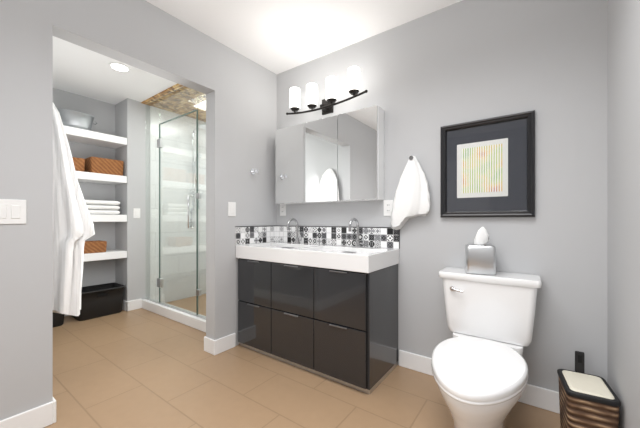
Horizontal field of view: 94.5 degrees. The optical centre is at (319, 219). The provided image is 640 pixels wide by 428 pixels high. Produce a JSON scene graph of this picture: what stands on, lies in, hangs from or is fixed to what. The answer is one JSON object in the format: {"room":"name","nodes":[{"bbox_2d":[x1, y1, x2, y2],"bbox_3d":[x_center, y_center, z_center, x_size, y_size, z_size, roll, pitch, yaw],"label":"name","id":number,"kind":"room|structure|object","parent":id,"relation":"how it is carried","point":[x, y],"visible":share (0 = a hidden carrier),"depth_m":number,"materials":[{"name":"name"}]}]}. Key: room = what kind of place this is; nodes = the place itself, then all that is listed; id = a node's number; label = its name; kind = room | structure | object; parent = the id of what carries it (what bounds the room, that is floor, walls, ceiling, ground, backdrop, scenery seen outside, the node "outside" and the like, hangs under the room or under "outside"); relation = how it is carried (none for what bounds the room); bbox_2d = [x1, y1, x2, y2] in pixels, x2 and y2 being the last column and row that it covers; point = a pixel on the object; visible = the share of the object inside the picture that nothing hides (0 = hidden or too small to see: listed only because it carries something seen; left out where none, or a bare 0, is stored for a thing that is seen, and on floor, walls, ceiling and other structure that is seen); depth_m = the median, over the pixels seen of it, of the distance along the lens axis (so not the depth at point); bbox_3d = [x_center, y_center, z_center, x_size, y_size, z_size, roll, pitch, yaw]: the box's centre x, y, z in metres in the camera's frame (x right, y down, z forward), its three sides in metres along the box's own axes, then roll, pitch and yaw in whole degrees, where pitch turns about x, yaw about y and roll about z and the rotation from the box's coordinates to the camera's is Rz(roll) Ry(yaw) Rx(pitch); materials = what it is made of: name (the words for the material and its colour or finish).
{"room":"bathroom","nodes":[
{"label":"bathroom","id":0,"kind":"room"},
{"bbox_2d":[53,88,114,286],"bbox_3d":[-2.492,-0.180,3.801,0.120,2.480,2.400,0,0,36],"label":"wall","id":1,"kind":"structure","parent":0,"point":[97,272],"depth_m":3.50,"materials":[{"name":"paint"}]},
{"bbox_2d":[63,125,126,148],"bbox_3d":[-2.697,-0.915,3.122,0.344,0.080,1.058,0,0,36],"label":"shelf","id":2,"kind":"object","parent":1,"relation":"attached to","point":[78,135],"visible":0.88,"depth_m":3.26,"materials":[{"name":"white wood"}]},
{"bbox_2d":[57,108,97,130],"bbox_3d":[-2.643,-1.051,3.193,0.252,0.190,0.387,0,0,36],"label":"tub","id":3,"kind":"object","parent":2,"relation":"on","point":[76,119],"visible":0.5,"depth_m":3.12,"materials":[{"name":"grey metal"}]},
{"bbox_2d":[76,171,126,184],"bbox_3d":[-2.697,-0.470,3.122,0.344,0.080,1.058,0,0,36],"label":"shelf","id":4,"kind":"object","parent":1,"relation":"attached to","point":[96,178],"visible":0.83,"depth_m":3.28,"materials":[{"name":"white wood"}]},
{"bbox_2d":[72,157,84,171],"bbox_3d":[-2.684,-0.584,3.137,0.240,0.146,0.260,0,0,36],"label":"basket","id":5,"kind":"object","parent":4,"relation":"on","point":[79,164],"visible":0.33,"depth_m":3.13,"materials":[{"name":"orange wicker"}]},
{"bbox_2d":[84,157,123,175],"bbox_3d":[-2.482,-0.599,3.398,0.270,0.176,0.320,0,0,36],"label":"basket","id":6,"kind":"object","parent":4,"relation":"on","point":[102,165],"visible":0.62,"depth_m":3.29,"materials":[{"name":"orange wicker"}]},
{"bbox_2d":[83,249,126,261],"bbox_3d":[-2.697,0.400,3.122,0.344,0.080,1.058,0,0,36],"label":"shelf","id":7,"kind":"object","parent":1,"relation":"attached to","point":[112,254],"visible":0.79,"depth_m":3.28,"materials":[{"name":"white wood"}]},
{"bbox_2d":[84,240,106,253],"bbox_3d":[-2.554,0.298,3.290,0.240,0.121,0.250,0,0,36],"label":"basket","id":8,"kind":"object","parent":7,"relation":"on","point":[98,246],"visible":0.54,"depth_m":3.24,"materials":[{"name":"orange wicker"}]},
{"bbox_2d":[90,214,126,221],"bbox_3d":[-2.697,-0.020,3.122,0.344,0.080,1.058,0,0,36],"label":"shelf","id":9,"kind":"object","parent":1,"relation":"attached to","point":[107,218],"visible":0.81,"depth_m":3.30,"materials":[{"name":"white wood"}]},
{"bbox_2d":[85,200,119,214],"bbox_3d":[-2.507,-0.140,3.341,0.288,0.158,0.340,0,0,36],"label":"folded towels","id":10,"kind":"object","parent":9,"relation":"on","point":[100,207],"visible":0.69,"depth_m":3.27,"materials":[{"name":"fabric"}]},
{"bbox_2d":[115,98,149,300],"bbox_3d":[-1.990,-0.180,4.091,0.350,2.480,1.340,0,0,36],"label":"wall","id":11,"kind":"structure","parent":0,"point":[131,273],"depth_m":3.53,"materials":[{"name":"paint"}]},
{"bbox_2d":[133,208,139,217],"bbox_3d":[-2.180,-0.080,3.525,0.009,0.118,0.075,0,0,36],"label":"switch plate","id":12,"kind":"object","parent":11,"relation":"attached to","point":[136,212],"visible":1,"depth_m":3.52,"materials":[{"name":"white plastic"}]},
{"bbox_2d":[150,106,205,302],"bbox_3d":[-1.807,-0.174,4.039,0.008,2.468,0.970,0,0,36],"label":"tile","id":13,"kind":"structure","parent":11,"relation":"attached to","point":[176,210],"depth_m":3.90,"materials":[{"name":"white tile"}]},
{"bbox_2d":[188,123,205,227],"bbox_3d":[-1.569,-0.570,3.921,0.515,1.360,0.230,0,0,36],"label":"shower column","id":14,"kind":"structure","parent":13,"relation":"attached to","point":[193,209],"depth_m":4.03,"materials":[{"name":"silver metal"}]},
{"bbox_2d":[0,0,276,420],"bbox_3d":[-1.258,-0.180,1.841,0.120,2.480,4.120,0,0,36],"label":"wall","id":15,"kind":"structure","parent":0,"point":[26,174],"depth_m":1.69,"materials":[{"name":"paint"}]},
{"bbox_2d":[0,199,25,223],"bbox_3d":[-1.488,-0.040,1.415,0.009,0.118,0.122,0,0,36],"label":"switch plate","id":16,"kind":"object","parent":15,"relation":"attached to","point":[12,211],"visible":1,"depth_m":1.42,"materials":[{"name":"white plastic"}]},
{"bbox_2d":[228,202,235,215],"bbox_3d":[-0.730,-0.090,2.458,0.009,0.118,0.075,0,0,36],"label":"switch plate","id":17,"kind":"object","parent":15,"relation":"attached to","point":[231,208],"visible":1,"depth_m":2.45,"materials":[{"name":"white plastic"}]},
{"bbox_2d":[250,169,257,173],"bbox_3d":[-0.582,-0.430,2.623,0.055,0.048,0.048,0,0,36],"label":"hook","id":18,"kind":"object","parent":15,"relation":"attached to","point":[252,171],"visible":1,"depth_m":2.62,"materials":[{"name":"silver metal"}]},
{"bbox_2d":[53,0,461,104],"bbox_3d":[-1.180,-1.470,1.710,4.760,0.100,4.240,0,0,36],"label":"ceiling","id":19,"kind":"structure","parent":0,"point":[277,36],"depth_m":2.24,"materials":[{"name":"white paint"}]},
{"bbox_2d":[108,62,130,71],"bbox_3d":[-1.860,-1.416,2.748,0.170,0.008,0.170,0,0,36],"label":"recessed light","id":20,"kind":"object","parent":19,"relation":"in","point":[116,66],"visible":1,"depth_m":2.74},
{"bbox_2d":[141,84,205,121],"bbox_3d":[-1.160,-1.414,3.507,1.680,0.012,1.070,0,0,36],"label":"ceiling","id":21,"kind":"structure","parent":19,"relation":"attached to","point":[162,93],"depth_m":3.52,"materials":[{"name":"brown tile"}]},
{"bbox_2d":[44,294,560,427],"bbox_3d":[-1.180,1.110,1.710,4.760,0.100,4.240,0,0,36],"label":"floor","id":22,"kind":"structure","parent":0,"point":[140,368],"depth_m":1.85,"materials":[{"name":"tile"}]},
{"bbox_2d":[53,312,64,326],"bbox_3d":[-2.801,0.910,2.925,0.342,0.300,0.412,0,0,36],"label":"storage bin","id":23,"kind":"object","parent":22,"relation":"on","point":[58,319],"visible":0.21,"depth_m":2.94,"materials":[{"name":"black plastic"}]},
{"bbox_2d":[71,282,124,320],"bbox_3d":[-2.507,0.910,3.329,0.342,0.300,0.462,0,0,36],"label":"storage bin","id":24,"kind":"object","parent":22,"relation":"on","point":[101,300],"visible":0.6,"depth_m":3.25,"materials":[{"name":"black plastic"}]},
{"bbox_2d":[142,298,205,331],"bbox_3d":[-1.446,1.010,3.114,1.680,0.100,0.100,0,0,36],"label":"curb","id":25,"kind":"object","parent":22,"relation":"on","point":[195,322],"visible":0.42,"depth_m":3.11,"materials":[{"name":"white stone"}]},
{"bbox_2d":[145,86,205,319],"bbox_3d":[-1.458,-0.223,3.098,1.674,2.366,0.074,0,0,36],"label":"shower glass door","id":26,"kind":"structure","parent":25,"relation":"on","point":[160,281],"depth_m":3.18,"materials":[{"name":"clear glass"}]},
{"bbox_2d":[236,218,398,394],"bbox_3d":[-0.067,0.521,2.321,1.232,1.078,0.496,0,0,36],"label":"bathroom vanity","id":27,"kind":"object","parent":22,"relation":"on","point":[330,312],"visible":1,"depth_m":2.02,"materials":[{"name":"black wood"}]},
{"bbox_2d":[235,226,399,248],"bbox_3d":[-0.065,0.132,2.324,1.242,0.155,0.496,0,0,36],"label":"backsplash","id":28,"kind":"structure","parent":27,"relation":"on","point":[384,237],"depth_m":2.53,"materials":[{"name":"tile"}]},
{"bbox_2d":[431,267,541,427],"bbox_3d":[0.797,0.686,1.479,0.504,0.748,0.842,0,0,36],"label":"toilet","id":29,"kind":"object","parent":22,"relation":"on","point":[479,366],"visible":1,"depth_m":1.54,"materials":[{"name":"white ceramic"}]},
{"bbox_2d":[465,227,495,274],"bbox_3d":[0.949,0.175,1.758,0.152,0.270,0.152,0,0,24],"label":"tissue box","id":30,"kind":"object","parent":29,"relation":"on","point":[480,255],"visible":0.98,"depth_m":1.70,"materials":[{"name":"silver metal"}]},
{"bbox_2d":[557,351,620,427],"bbox_3d":[1.226,0.855,1.365,0.180,0.410,0.244,0,0,30],"label":"basket","id":31,"kind":"object","parent":22,"relation":"on","point":[589,401],"visible":1,"depth_m":1.30,"materials":[{"name":"wicker"}]},
{"bbox_2d":[277,0,607,391],"bbox_3d":[0.608,-0.180,2.216,2.460,2.480,0.120,0,0,36],"label":"wall","id":32,"kind":"structure","parent":0,"point":[425,78],"depth_m":1.78,"materials":[{"name":"paint"}]},
{"bbox_2d":[0,299,559,427],"bbox_3d":[-1.344,1.002,1.459,4.490,0.115,3.400,0,0,36],"label":"baseboard","id":33,"kind":"structure","parent":32,"relation":"attached to","point":[42,416],"depth_m":1.68,"materials":[{"name":"white wood"}]},
{"bbox_2d":[280,204,285,215],"bbox_3d":[-0.356,-0.100,2.837,0.075,0.118,0.008,0,0,36],"label":"electrical outlet plate","id":34,"kind":"object","parent":32,"relation":"attached to","point":[282,209],"visible":0.9,"depth_m":2.83,"materials":[{"name":"white plastic"}]},
{"bbox_2d":[286,66,367,114],"bbox_3d":[0.028,-1.036,2.471,0.823,0.261,0.148,0,0,36],"label":"sconce","id":35,"kind":"object","parent":32,"relation":"attached to","point":[353,86],"visible":1,"depth_m":2.40,"materials":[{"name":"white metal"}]},
{"bbox_2d":[276,105,383,203],"bbox_3d":[0.035,-0.490,2.482,1.020,0.680,0.121,0,0,36],"label":"upper cabinet","id":36,"kind":"object","parent":32,"relation":"attached to","point":[338,158],"visible":1,"depth_m":2.35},
{"bbox_2d":[384,200,392,215],"bbox_3d":[0.510,-0.090,2.208,0.075,0.118,0.008,0,0,36],"label":"electrical outlet plate","id":37,"kind":"object","parent":32,"relation":"attached to","point":[388,205],"visible":0.92,"depth_m":2.21,"materials":[{"name":"white plastic"}]},
{"bbox_2d":[391,156,429,229],"bbox_3d":[0.632,-0.190,2.066,0.279,0.524,0.094,0,0,36],"label":"towel","id":38,"kind":"object","parent":32,"relation":"hanging from","point":[412,198],"visible":0.96,"depth_m":2.04,"materials":[{"name":"white fabric"}]},
{"bbox_2d":[440,110,534,216],"bbox_3d":[1.012,-0.320,1.827,0.510,0.605,0.029,0,0,36],"label":"picture frame","id":39,"kind":"object","parent":32,"relation":"attached to","point":[487,167],"visible":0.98,"depth_m":1.81,"materials":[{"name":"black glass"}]},
{"bbox_2d":[608,0,639,427],"bbox_3d":[0.520,-0.180,0.104,0.120,2.480,3.400,0,0,36],"label":"wall","id":40,"kind":"structure","parent":0,"point":[624,200],"depth_m":1.23,"materials":[{"name":"paint"}]},
{"bbox_3d":[-2.411,-0.180,2.185,2.150,2.480,0.120,0,0,36],"label":"wall","id":41,"kind":"structure","parent":0,"visible":0},
{"bbox_2d":[53,103,94,315],"bbox_3d":[-1.582,-0.082,1.838,0.459,1.303,0.294,0,0,36],"label":"robe","id":42,"kind":"object","parent":41,"relation":"hanging from","point":[73,227],"visible":0.44,"depth_m":1.70,"materials":[{"name":"white fabric"}]}
]}

